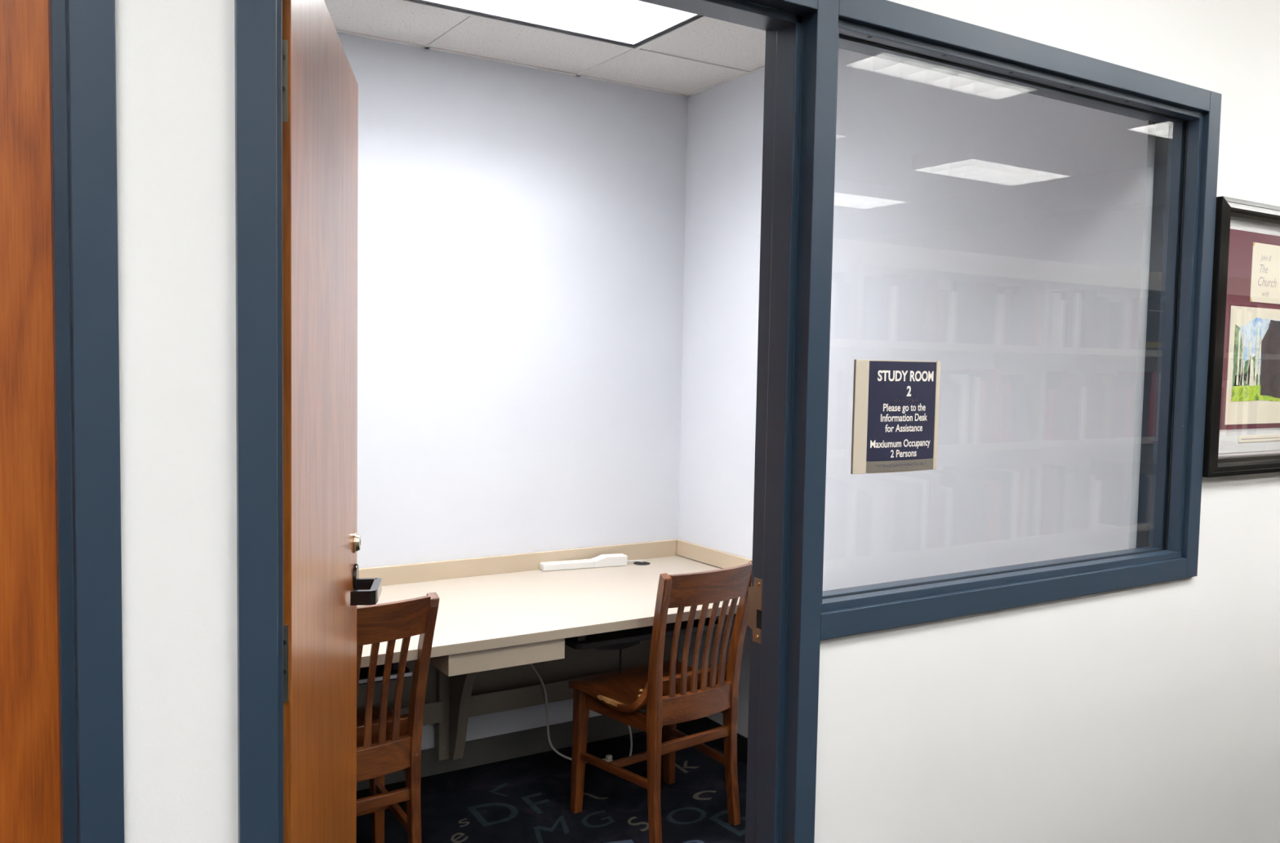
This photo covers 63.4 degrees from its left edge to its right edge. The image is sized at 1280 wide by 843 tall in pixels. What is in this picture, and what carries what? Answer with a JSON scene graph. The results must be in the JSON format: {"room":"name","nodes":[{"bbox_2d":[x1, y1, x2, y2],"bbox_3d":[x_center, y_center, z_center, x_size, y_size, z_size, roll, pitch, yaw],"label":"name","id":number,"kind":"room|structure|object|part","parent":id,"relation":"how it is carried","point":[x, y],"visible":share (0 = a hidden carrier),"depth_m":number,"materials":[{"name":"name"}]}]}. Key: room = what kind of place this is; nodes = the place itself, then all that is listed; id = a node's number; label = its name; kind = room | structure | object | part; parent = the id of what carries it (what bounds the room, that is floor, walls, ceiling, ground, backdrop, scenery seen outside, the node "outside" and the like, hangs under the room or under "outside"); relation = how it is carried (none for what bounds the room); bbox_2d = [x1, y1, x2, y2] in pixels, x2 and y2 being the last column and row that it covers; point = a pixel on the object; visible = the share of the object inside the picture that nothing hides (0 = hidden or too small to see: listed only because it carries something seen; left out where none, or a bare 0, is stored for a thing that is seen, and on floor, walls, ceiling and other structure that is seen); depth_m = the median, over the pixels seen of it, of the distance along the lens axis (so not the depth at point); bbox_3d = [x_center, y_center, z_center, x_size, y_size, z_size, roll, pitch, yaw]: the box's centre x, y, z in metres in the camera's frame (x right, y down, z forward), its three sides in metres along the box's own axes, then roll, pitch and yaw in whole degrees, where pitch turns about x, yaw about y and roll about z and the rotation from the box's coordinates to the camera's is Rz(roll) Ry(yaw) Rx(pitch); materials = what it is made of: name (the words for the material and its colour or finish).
{"room":"library","nodes":[
{"label":"library","id":0,"kind":"room"},
{"bbox_2d":[337,31,688,750],"bbox_3d":[-0.782,-0.294,3.766,2.405,3.200,0.100,-1,4,-32],"label":"wall","id":1,"kind":"structure","parent":0,"point":[521,229],"depth_m":3.90,"materials":[{"name":"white paint"}]},
{"bbox_2d":[356,708,662,791],"bbox_3d":[-0.782,1.255,3.813,2.205,0.102,0.007,-1,4,-32],"label":"baseboard","id":2,"kind":"structure","parent":1,"relation":"attached to","point":[483,751],"depth_m":3.99,"materials":[{"name":"grey plastic"}]},
{"bbox_2d":[359,539,676,586],"bbox_3d":[-0.773,0.545,3.758,2.177,0.066,0.020,-1,4,-32],"label":"backsplash","id":3,"kind":"structure","parent":1,"relation":"attached to","point":[493,565],"depth_m":3.90,"materials":[{"name":"beige laminate"}]},
{"bbox_2d":[356,538,752,760],"bbox_3d":[-0.552,0.899,3.438,2.198,0.727,0.839,-1,4,-32],"label":"desk","id":4,"kind":"object","parent":1,"relation":"attached to","point":[498,616],"depth_m":3.70,"materials":[{"name":"beige laminate"}]},
{"bbox_3d":[-0.973,0.763,2.927,0.683,0.011,0.004,-1,4,-32],"label":"edge trim","id":5,"kind":"part","parent":4,"relation":"part of","materials":[{"name":"silver metal"}]},
{"bbox_3d":[-0.805,0.689,3.237,0.030,0.099,0.290,-1,4,-32],"label":"slide rail","id":6,"kind":"part","parent":4,"relation":"part of","materials":[{"name":"black plastic"}]},
{"bbox_3d":[-0.724,0.924,3.793,0.040,0.629,0.047,-1,4,-32],"label":"wall post","id":7,"kind":"part","parent":4,"relation":"part of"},
{"bbox_3d":[-0.767,0.827,3.781,2.190,0.438,0.019,-1,4,-32],"label":"modesty panel","id":8,"kind":"part","parent":4,"relation":"part of","materials":[{"name":"beige laminate"}]},
{"bbox_2d":[356,555,739,667],"bbox_3d":[-0.547,0.617,3.421,2.197,0.030,0.838,-1,4,-32],"label":"countertop","id":9,"kind":"structure","parent":4,"relation":"on","point":[498,611],"depth_m":3.43,"materials":[{"name":"beige laminate"}]},
{"bbox_3d":[-0.266,0.669,3.482,0.030,0.069,0.290,-1,4,-32],"label":"slide rail","id":10,"kind":"part","parent":4,"relation":"part of","materials":[{"name":"black plastic"}]},
{"bbox_3d":[-0.183,0.549,4.066,0.430,0.042,0.053,0,4,-25],"label":"power strip","id":11,"kind":"part","parent":4,"relation":"part of","materials":[{"name":"white plastic"}]},
{"bbox_3d":[-0.026,0.559,4.142,0.081,0.015,0.011,0,4,-25],"label":"cord","id":12,"kind":"part","parent":4,"relation":"part of","materials":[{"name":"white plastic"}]},
{"bbox_3d":[0.181,0.661,3.764,0.030,0.069,0.290,-1,4,-32],"label":"slide rail","id":13,"kind":"part","parent":4,"relation":"part of","materials":[{"name":"black plastic"}]},
{"bbox_2d":[324,0,765,96],"bbox_3d":[-0.197,-1.272,2.810,2.205,0.034,2.020,-1,4,-32],"label":"ceiling","id":14,"kind":"structure","parent":0,"point":[704,53],"depth_m":3.59,"materials":[{"name":"tile"}]},
{"bbox_2d":[408,0,702,47],"bbox_3d":[-0.365,-1.356,3.032,1.194,0.166,0.583,-1,4,-32],"label":"ceiling light","id":15,"kind":"object","parent":14,"relation":"attached to","point":[630,23],"visible":0.86,"depth_m":3.35,"materials":[{"name":"white plastic"}]},
{"bbox_2d":[355,726,746,842],"bbox_3d":[2.985,1.647,-0.324,12.000,0.051,11.253,-1,4,-32],"label":"floor","id":16,"kind":"structure","parent":0,"point":[526,799],"depth_m":3.60,"materials":[{"name":"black carpet"}]},
{"bbox_2d":[356,592,439,842],"bbox_3d":[-0.854,0.910,2.935,0.460,0.894,0.504,-1,4,-36],"label":"wooden chair","id":17,"kind":"object","parent":16,"relation":"on","point":[388,742],"visible":0.42,"depth_m":2.85,"materials":[{"name":"brown wood"}]},
{"bbox_3d":[-0.823,1.125,3.234,0.050,0.430,0.046,-1,4,-36],"label":"leg","id":18,"kind":"part","parent":17,"relation":"part of","materials":[{"name":"brown wood"}]},
{"bbox_3d":[-0.890,0.879,2.983,0.460,0.115,0.381,-1,4,-36],"label":"seat","id":19,"kind":"part","parent":17,"relation":"part of","materials":[{"name":"brown wood"}]},
{"bbox_3d":[-0.764,0.927,2.811,0.304,0.087,0.046,-1,4,-36],"label":"rail","id":20,"kind":"part","parent":17,"relation":"part of","materials":[{"name":"brown wood"}]},
{"bbox_3d":[-0.720,0.534,2.737,0.353,0.107,0.071,-1,4,-36],"label":"crest rail","id":21,"kind":"part","parent":17,"relation":"part of","materials":[{"name":"brown wood"}]},
{"bbox_3d":[-0.612,0.916,2.899,0.116,0.894,0.042,4,4,38],"label":"leg","id":22,"kind":"part","parent":17,"relation":"part of","materials":[{"name":"brown wood"}]},
{"bbox_2d":[529,663,632,763],"bbox_3d":[-0.222,1.086,3.936,0.427,0.441,0.217,-1,4,-32],"label":"extension cord","id":23,"kind":"object","parent":16,"relation":"on","point":[608,758],"visible":0.49,"depth_m":3.84,"materials":[{"name":"grey plastic"}]},
{"bbox_2d":[568,560,751,842],"bbox_3d":[0.087,0.895,3.473,0.460,0.894,0.504,-2,4,-38],"label":"wooden chair","id":24,"kind":"object","parent":16,"relation":"on","point":[672,692],"visible":0.99,"depth_m":3.35,"materials":[{"name":"brown wood"}]},
{"bbox_3d":[-0.202,1.119,3.528,0.050,0.430,0.046,-2,4,-38],"label":"leg","id":25,"kind":"part","parent":24,"relation":"part of","materials":[{"name":"brown wood"}]},
{"bbox_3d":[0.049,0.865,3.519,0.460,0.115,0.381,-2,4,-38],"label":"seat","id":26,"kind":"part","parent":24,"relation":"part of","materials":[{"name":"brown wood"}]},
{"bbox_3d":[0.057,0.909,3.230,0.042,0.894,0.116,0,4,-23],"label":"leg","id":27,"kind":"part","parent":24,"relation":"part of","materials":[{"name":"brown wood"}]},
{"bbox_3d":[0.108,1.110,3.773,0.050,0.430,0.046,-2,4,-38],"label":"leg","id":28,"kind":"part","parent":24,"relation":"part of","materials":[{"name":"brown wood"}]},
{"bbox_3d":[0.182,0.912,3.352,0.304,0.087,0.046,-2,4,-38],"label":"rail","id":29,"kind":"part","parent":24,"relation":"part of","materials":[{"name":"brown wood"}]},
{"bbox_3d":[0.228,0.520,3.280,0.353,0.107,0.071,-2,4,-38],"label":"crest rail","id":30,"kind":"part","parent":24,"relation":"part of","materials":[{"name":"brown wood"}]},
{"bbox_3d":[0.331,0.901,3.446,0.116,0.894,0.042,4,4,36],"label":"leg","id":31,"kind":"part","parent":24,"relation":"part of","materials":[{"name":"brown wood"}]},
{"bbox_2d":[115,0,1279,842],"bbox_3d":[1.177,-0.181,2.488,12.000,3.200,0.121,-1,4,-32],"label":"wall","id":32,"kind":"structure","parent":0,"point":[1148,713],"depth_m":2.10,"materials":[{"name":"white paint"}]},
{"bbox_2d":[0,0,60,842],"bbox_3d":[-1.136,0.373,1.120,0.909,2.152,0.045,-1,4,-32],"label":"door","id":33,"kind":"structure","parent":32,"relation":"in","point":[30,795],"depth_m":1.30,"materials":[{"name":"brown wood"}]},
{"bbox_2d":[48,0,124,842],"bbox_3d":[-1.111,0.354,1.080,1.014,2.213,0.145,-1,4,-32],"label":"trim","id":34,"kind":"structure","parent":32,"relation":"attached to","point":[82,33],"depth_m":1.26,"materials":[{"name":"blue paint"}]},
{"bbox_2d":[282,0,382,842],"bbox_3d":[-0.585,0.333,1.973,0.110,2.150,0.922,1,3,-9],"label":"door","id":35,"kind":"structure","parent":32,"relation":"in","point":[323,588],"depth_m":1.80,"materials":[{"name":"brown wood"}]},
{"bbox_3d":[-0.610,0.379,2.310,0.058,0.031,0.138,1,3,-9],"label":"lever","id":36,"kind":"part","parent":35,"relation":"part of","materials":[{"name":"black metal"}]},
{"bbox_2d":[234,0,1222,842],"bbox_3d":[0.389,0.326,2.030,2.262,2.213,0.152,-1,4,-32],"label":"trim","id":37,"kind":"structure","parent":32,"relation":"attached to","point":[787,623],"depth_m":1.89,"materials":[{"name":"blue paint"}]},
{"bbox_3d":[0.221,0.361,1.991,0.002,0.124,0.042,-1,4,-32],"label":"plate","id":38,"kind":"part","parent":37,"relation":"part of","materials":[{"name":"brown metal"}]},
{"bbox_2d":[821,18,1203,611],"bbox_3d":[0.831,-0.196,2.221,1.194,1.080,0.037,-1,4,-32],"label":"window","id":39,"kind":"structure","parent":32,"relation":"in","point":[1194,119],"depth_m":2.39,"materials":[{"name":"blue metal"}]},
{"bbox_2d":[850,360,940,474],"bbox_3d":[0.508,-0.010,2.035,0.232,0.219,0.016,-1,4,-32],"label":"room sign","id":40,"kind":"object","parent":39,"relation":"attached to","point":[895,405],"visible":1,"depth_m":2.02,"materials":[{"name":"navy plastic"},{"name":"beige plastic"},{"name":"white lettering paint"}]},
{"bbox_3d":[0.422,-0.009,1.981,0.030,0.219,0.003,0,4,-24],"label":"rail","id":41,"kind":"part","parent":40,"relation":"part of","materials":[{"name":"beige"}]},
{"bbox_3d":[0.600,-0.012,2.095,0.013,0.219,0.002,-2,5,-41],"label":"rail","id":42,"kind":"part","parent":40,"relation":"part of","materials":[{"name":"beige"}]},
{"bbox_2d":[1202,195,1279,477],"bbox_3d":[1.717,-0.211,2.738,0.738,0.687,0.028,-1,4,-32],"label":"framed picture","id":43,"kind":"object","parent":32,"relation":"attached to","point":[1242,434],"visible":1,"depth_m":2.63,"materials":[{"name":"black paint"}]},
{"bbox_2d":[677,48,1155,737],"bbox_3d":[0.758,-0.248,3.487,0.100,3.200,2.019,-1,4,-32],"label":"wall","id":44,"kind":"structure","parent":0,"point":[1000,237],"depth_m":3.11,"materials":[{"name":"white paint"}]},
{"bbox_2d":[676,716,747,764],"bbox_3d":[0.686,1.298,3.548,0.007,0.102,2.010,-1,4,-32],"label":"baseboard","id":45,"kind":"structure","parent":44,"relation":"attached to","point":[704,724],"depth_m":4.16,"materials":[{"name":"black plastic"}]}
]}

